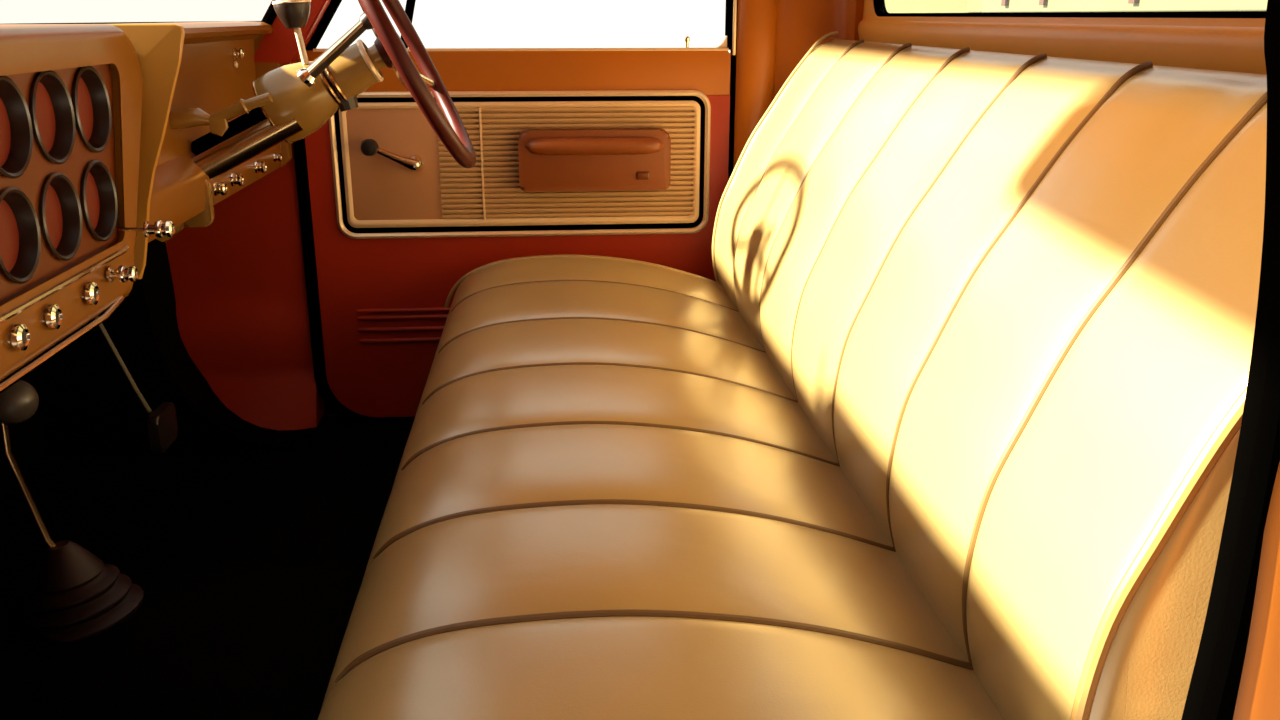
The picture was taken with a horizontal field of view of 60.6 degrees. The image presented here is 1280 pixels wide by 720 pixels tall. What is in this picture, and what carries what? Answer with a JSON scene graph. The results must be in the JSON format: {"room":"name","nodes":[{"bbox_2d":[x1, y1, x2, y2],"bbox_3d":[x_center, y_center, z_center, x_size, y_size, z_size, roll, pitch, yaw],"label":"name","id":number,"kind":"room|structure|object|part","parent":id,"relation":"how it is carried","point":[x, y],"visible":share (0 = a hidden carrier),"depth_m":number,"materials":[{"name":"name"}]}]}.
{"room":"vehicle interior","nodes":[
{"label":"vehicle interior","id":0,"kind":"room"},
{"bbox_2d":[0,362,47,497],"bbox_3d":[-1.262,0.061,1.519,0.040,0.930,2.060,-1,18,-5],"label":"wall","id":1,"kind":"structure","parent":0,"point":[26,437],"depth_m":2.32,"materials":[{"name":"black carpet"}]},
{"bbox_2d":[0,416,413,719],"bbox_3d":[-0.345,0.417,1.706,1.800,0.140,2.050,-1,18,-5],"label":"floor","id":2,"kind":"structure","parent":0,"point":[249,566],"depth_m":1.92,"materials":[{"name":"black carpet"}]},
{"bbox_2d":[0,379,143,641],"bbox_3d":[-0.822,0.220,1.576,0.227,0.405,0.230,-1,18,-5],"label":"lever","id":3,"kind":"object","parent":2,"relation":"on","point":[76,595],"visible":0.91,"depth_m":1.57,"materials":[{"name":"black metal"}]},
{"bbox_3d":[-0.873,0.058,1.520,0.068,0.063,0.068,-1,18,-5],"label":"shift knob","id":4,"kind":"part","parent":3,"relation":"part of","materials":[{"name":"grey plastic"}]},
{"bbox_3d":[-0.867,0.188,1.562,0.060,0.218,0.013,-1,18,-5],"label":"lever rod","id":5,"kind":"part","parent":3,"relation":"part of","materials":[{"name":"silver metal"}]},
{"bbox_2d":[318,31,1266,719],"bbox_3d":[0.082,-0.007,1.624,0.892,0.897,1.802,-1,18,-5],"label":"seat","id":6,"kind":"object","parent":2,"relation":"on","point":[947,423],"visible":1,"depth_m":1.06,"materials":[{"name":"beige leather"}]},
{"bbox_2d":[318,254,1003,719],"bbox_3d":[0.019,0.166,1.673,0.752,0.318,1.782,-1,18,-5],"label":"seat cushion","id":7,"kind":"object","parent":6,"relation":"attached to","point":[620,491],"depth_m":1.14,"materials":[{"name":"beige leather"}]},
{"bbox_3d":[0.380,-0.119,1.615,0.293,0.645,1.802,-1,18,-5],"label":"backrest","id":8,"kind":"part","parent":6,"relation":"part of","materials":[{"name":"beige leather"}]},
{"bbox_2d":[166,64,324,429],"bbox_3d":[-0.931,-0.264,2.435,0.340,0.890,0.198,-1,18,-5],"label":"wall","id":9,"kind":"structure","parent":0,"point":[239,283],"depth_m":2.51,"materials":[{"name":"red metal"}]},
{"bbox_2d":[11,1,276,24],"bbox_3d":[-0.681,-0.625,1.349,0.515,0.451,1.930,-1,18,-5],"label":"window","id":10,"kind":"structure","parent":9,"relation":"in","point":[270,15],"depth_m":2.15,"materials":[{"name":"clear glass"}]},
{"bbox_2d":[0,21,292,392],"bbox_3d":[-0.788,-0.271,1.476,0.474,0.350,1.898,-1,18,-5],"label":"dashboard","id":11,"kind":"object","parent":9,"relation":"attached to","point":[94,169],"visible":0.98,"depth_m":1.20,"materials":[{"name":"orange paint"}]},
{"bbox_3d":[-0.576,-0.020,0.991,0.040,0.027,0.027,-1,18,-5],"label":"pull knob","id":12,"kind":"part","parent":11,"relation":"part of","materials":[{"name":"silver metal"}]},
{"bbox_3d":[-0.559,-0.021,0.992,0.001,0.013,0.013,-1,18,-5],"label":"knob","id":13,"kind":"part","parent":11,"relation":"part of","materials":[{"name":"black plastic"}]},
{"bbox_3d":[-0.582,-0.041,1.058,0.040,0.027,0.027,-1,18,-5],"label":"pull knob","id":14,"kind":"part","parent":11,"relation":"part of","materials":[{"name":"silver metal"}]},
{"bbox_3d":[-0.565,-0.042,1.059,0.001,0.013,0.013,-1,18,-5],"label":"knob","id":15,"kind":"part","parent":11,"relation":"part of","materials":[{"name":"black plastic"}]},
{"bbox_3d":[-0.565,-0.036,0.963,0.007,0.008,0.626,-1,18,-5],"label":"trim moulding","id":16,"kind":"part","parent":11,"relation":"part of","materials":[{"name":"silver metal"}]},
{"bbox_3d":[-0.578,-0.146,0.960,0.001,0.210,0.697,-1,18,-5],"label":"gauge panel","id":17,"kind":"part","parent":11,"relation":"part of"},
{"bbox_3d":[-0.590,-0.070,1.147,0.040,0.027,0.027,-1,18,-5],"label":"pull knob","id":18,"kind":"part","parent":11,"relation":"part of","materials":[{"name":"silver metal"}]},
{"bbox_3d":[-0.572,-0.070,1.149,0.001,0.013,0.013,-1,18,-5],"label":"knob","id":19,"kind":"part","parent":11,"relation":"part of","materials":[{"name":"black plastic"}]},
{"bbox_3d":[-0.570,-0.095,1.206,0.029,0.019,0.019,-1,18,-5],"label":"pull knob","id":20,"kind":"part","parent":11,"relation":"part of","materials":[{"name":"silver metal"}]},
{"bbox_3d":[-0.574,-0.148,1.238,0.030,0.004,0.004,-1,18,-5],"label":"knob stem","id":21,"kind":"part","parent":11,"relation":"part of","materials":[{"name":"silver metal"}]},
{"bbox_2d":[93,316,177,452],"bbox_3d":[-0.866,-0.026,1.810,0.130,0.361,0.090,-1,18,-5],"label":"brake pedal","id":22,"kind":"object","parent":11,"relation":"hanging from","point":[162,425],"visible":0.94,"depth_m":1.83,"materials":[{"name":"black metal"}]},
{"bbox_3d":[-0.873,-0.044,1.804,0.115,0.323,0.011,-1,18,-5],"label":"pedal arm","id":23,"kind":"part","parent":22,"relation":"part of","materials":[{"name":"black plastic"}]},
{"bbox_3d":[-0.544,-0.148,1.240,0.030,0.020,0.020,-1,18,-5],"label":"pull knob","id":24,"kind":"part","parent":11,"relation":"part of","materials":[{"name":"silver metal"}]},
{"bbox_3d":[-0.740,-0.298,1.904,0.038,0.026,0.026,-1,18,-5],"label":"pull knob","id":25,"kind":"part","parent":11,"relation":"part of","materials":[{"name":"silver metal"}]},
{"bbox_3d":[-0.749,-0.331,2.009,0.038,0.026,0.026,-1,18,-5],"label":"pull knob","id":26,"kind":"part","parent":11,"relation":"part of","materials":[{"name":"silver metal"}]},
{"bbox_3d":[-0.800,-0.604,2.160,0.034,0.023,0.023,-1,18,-5],"label":"pull knob","id":27,"kind":"part","parent":11,"relation":"part of","materials":[{"name":"silver metal"}]},
{"bbox_3d":[-0.763,-0.383,2.175,0.038,0.026,0.026,-1,18,-5],"label":"pull knob","id":28,"kind":"part","parent":11,"relation":"part of","materials":[{"name":"silver metal"}]},
{"bbox_3d":[-0.814,-0.565,2.361,0.097,0.298,0.036,-1,18,-5],"label":"plate","id":29,"kind":"part","parent":11,"relation":"part of","materials":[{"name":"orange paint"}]},
{"bbox_3d":[-0.776,-0.430,2.322,0.029,0.019,0.019,-1,18,-5],"label":"pull knob","id":30,"kind":"part","parent":11,"relation":"part of","materials":[{"name":"silver metal"}]},
{"bbox_2d":[156,0,475,241],"bbox_3d":[-0.592,-0.492,1.898,0.598,0.542,0.478,-1,18,-5],"label":"column","id":31,"kind":"structure","parent":11,"relation":"attached to","point":[291,102],"depth_m":1.85,"materials":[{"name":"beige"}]},
{"bbox_2d":[272,0,310,28],"bbox_3d":[-0.585,-0.602,1.837,0.062,0.089,0.061,-1,18,-5],"label":"knob","id":32,"kind":"object","parent":31,"relation":"on","point":[294,14],"depth_m":1.82,"materials":[{"name":"black plastic"}]},
{"bbox_2d":[297,68,315,86],"bbox_3d":[-0.557,-0.472,1.828,0.030,0.032,0.034,-1,18,-5],"label":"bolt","id":33,"kind":"object","parent":31,"relation":"attached to","point":[306,77],"depth_m":1.82,"materials":[{"name":"silver metal"}]},
{"bbox_3d":[-0.497,-0.521,1.810,0.112,0.098,0.008,-1,18,-5],"label":"lever rod","id":34,"kind":"part","parent":31,"relation":"part of","materials":[{"name":"silver metal"}]},
{"bbox_3d":[-0.503,-0.516,1.819,0.120,0.105,0.021,-1,18,-5],"label":"tilt lever","id":35,"kind":"part","parent":31,"relation":"part of","materials":[{"name":"silver metal"}]},
{"bbox_2d":[30,239,296,454],"bbox_3d":[-1.059,-0.224,2.415,0.520,0.825,0.220,-1,18,-5],"label":"firewall","id":36,"kind":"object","parent":9,"relation":"attached to","point":[87,405],"depth_m":2.40,"materials":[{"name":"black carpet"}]},
{"bbox_2d":[254,0,330,63],"bbox_3d":[-0.611,-0.913,2.300,0.447,0.560,0.100,-1,18,-5],"label":"trim","id":37,"kind":"structure","parent":9,"relation":"attached to","point":[280,45],"depth_m":2.31,"materials":[{"name":"red paint"}]},
{"bbox_2d":[322,414,338,416],"bbox_3d":[-0.418,0.178,2.682,1.820,0.088,0.140,-1,18,-5],"label":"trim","id":38,"kind":"structure","parent":9,"relation":"attached to","point":[323,414],"depth_m":2.67,"materials":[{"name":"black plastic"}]},
{"bbox_2d":[324,401,336,413],"bbox_3d":[-0.432,-0.256,2.602,1.840,0.905,0.028,-1,18,-5],"label":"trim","id":39,"kind":"structure","parent":9,"relation":"attached to","point":[328,410],"depth_m":2.68,"materials":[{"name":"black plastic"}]},
{"bbox_2d":[286,0,737,422],"bbox_3d":[-0.269,-0.500,2.445,1.004,1.375,0.128,-1,18,-5],"label":"door","id":40,"kind":"structure","parent":9,"relation":"in","point":[628,153],"depth_m":2.47,"materials":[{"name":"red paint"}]},
{"bbox_3d":[-0.589,-0.463,2.383,0.038,0.038,0.031,-1,18,-5],"label":"crank knob","id":41,"kind":"part","parent":40,"relation":"part of","materials":[{"name":"black plastic"}]},
{"bbox_3d":[-0.541,-0.444,2.409,0.095,0.057,0.019,-1,18,-5],"label":"crank arm","id":42,"kind":"part","parent":40,"relation":"part of","materials":[{"name":"silver metal"}]},
{"bbox_3d":[-0.466,-0.900,2.332,0.126,0.469,0.019,-1,18,-5],"label":"vent window post","id":43,"kind":"part","parent":40,"relation":"part of","materials":[{"name":"black rubber"}]},
{"bbox_3d":[-0.262,-0.439,2.464,0.844,0.324,0.013,-1,18,-5],"label":"trim panel","id":44,"kind":"part","parent":40,"relation":"part of","materials":[{"name":"beige plastic"}]},
{"bbox_3d":[-0.102,-0.449,2.455,0.338,0.133,0.043,-1,18,-5],"label":"armrest","id":45,"kind":"part","parent":40,"relation":"part of","materials":[{"name":"brown"}]},
{"bbox_2d":[636,171,649,179],"bbox_3d":[0.007,-0.413,2.453,0.030,0.018,0.010,-1,18,-5],"label":"button","id":46,"kind":"object","parent":40,"relation":"on","point":[640,175],"depth_m":2.45,"materials":[{"name":"brown plastic"}]},
{"bbox_2d":[858,20,1266,74],"bbox_3d":[0.563,-0.016,1.643,0.061,0.944,1.960,-1,18,-5],"label":"wall","id":47,"kind":"structure","parent":0,"point":[1220,48],"depth_m":1.31,"materials":[{"name":"orange paint"}]},
{"bbox_2d":[733,0,863,169],"bbox_3d":[0.336,-0.517,2.458,0.310,1.370,0.070,8,19,23],"label":"trim","id":48,"kind":"structure","parent":47,"relation":"attached to","point":[773,36],"depth_m":2.41,"materials":[{"name":"orange paint"}]},
{"bbox_2d":[862,0,1264,26],"bbox_3d":[0.558,-0.665,1.417,0.032,0.442,1.880,-1,18,-5],"label":"trim","id":49,"kind":"structure","parent":47,"relation":"attached to","point":[869,13],"depth_m":1.36,"materials":[{"name":"orange paint"}]},
{"bbox_2d":[873,0,1265,17],"bbox_3d":[0.563,-0.623,1.407,0.023,0.348,1.715,-1,18,-5],"label":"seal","id":50,"kind":"structure","parent":47,"relation":"in","point":[879,5],"depth_m":1.36,"materials":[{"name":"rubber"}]},
{"bbox_2d":[1181,0,1279,719],"bbox_3d":[0.505,0.048,0.662,0.372,1.370,0.054,-1,18,-5],"label":"trim","id":51,"kind":"structure","parent":47,"relation":"attached to","point":[1236,674],"depth_m":0.65,"materials":[{"name":"black rubber"}]},
{"bbox_3d":[0.518,0.212,0.709,0.346,1.030,0.044,-1,18,-5],"label":"pillar panel","id":52,"kind":"part","parent":51,"relation":"part of","materials":[{"name":"orange paint"}]},
{"label":"outside","id":53,"kind":"structure","parent":0,"visible":0},
{"bbox_3d":[-1.319,-3.399,15.647,60.000,0.080,60.000,-1,18,-5],"label":"ground","id":54,"kind":"structure","parent":53,"visible":0},
{"bbox_2d":[885,0,1267,12],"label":"window","id":55,"kind":"structure","parent":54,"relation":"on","point":[892,6],"depth_m":7.37,"materials":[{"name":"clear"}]}
]}

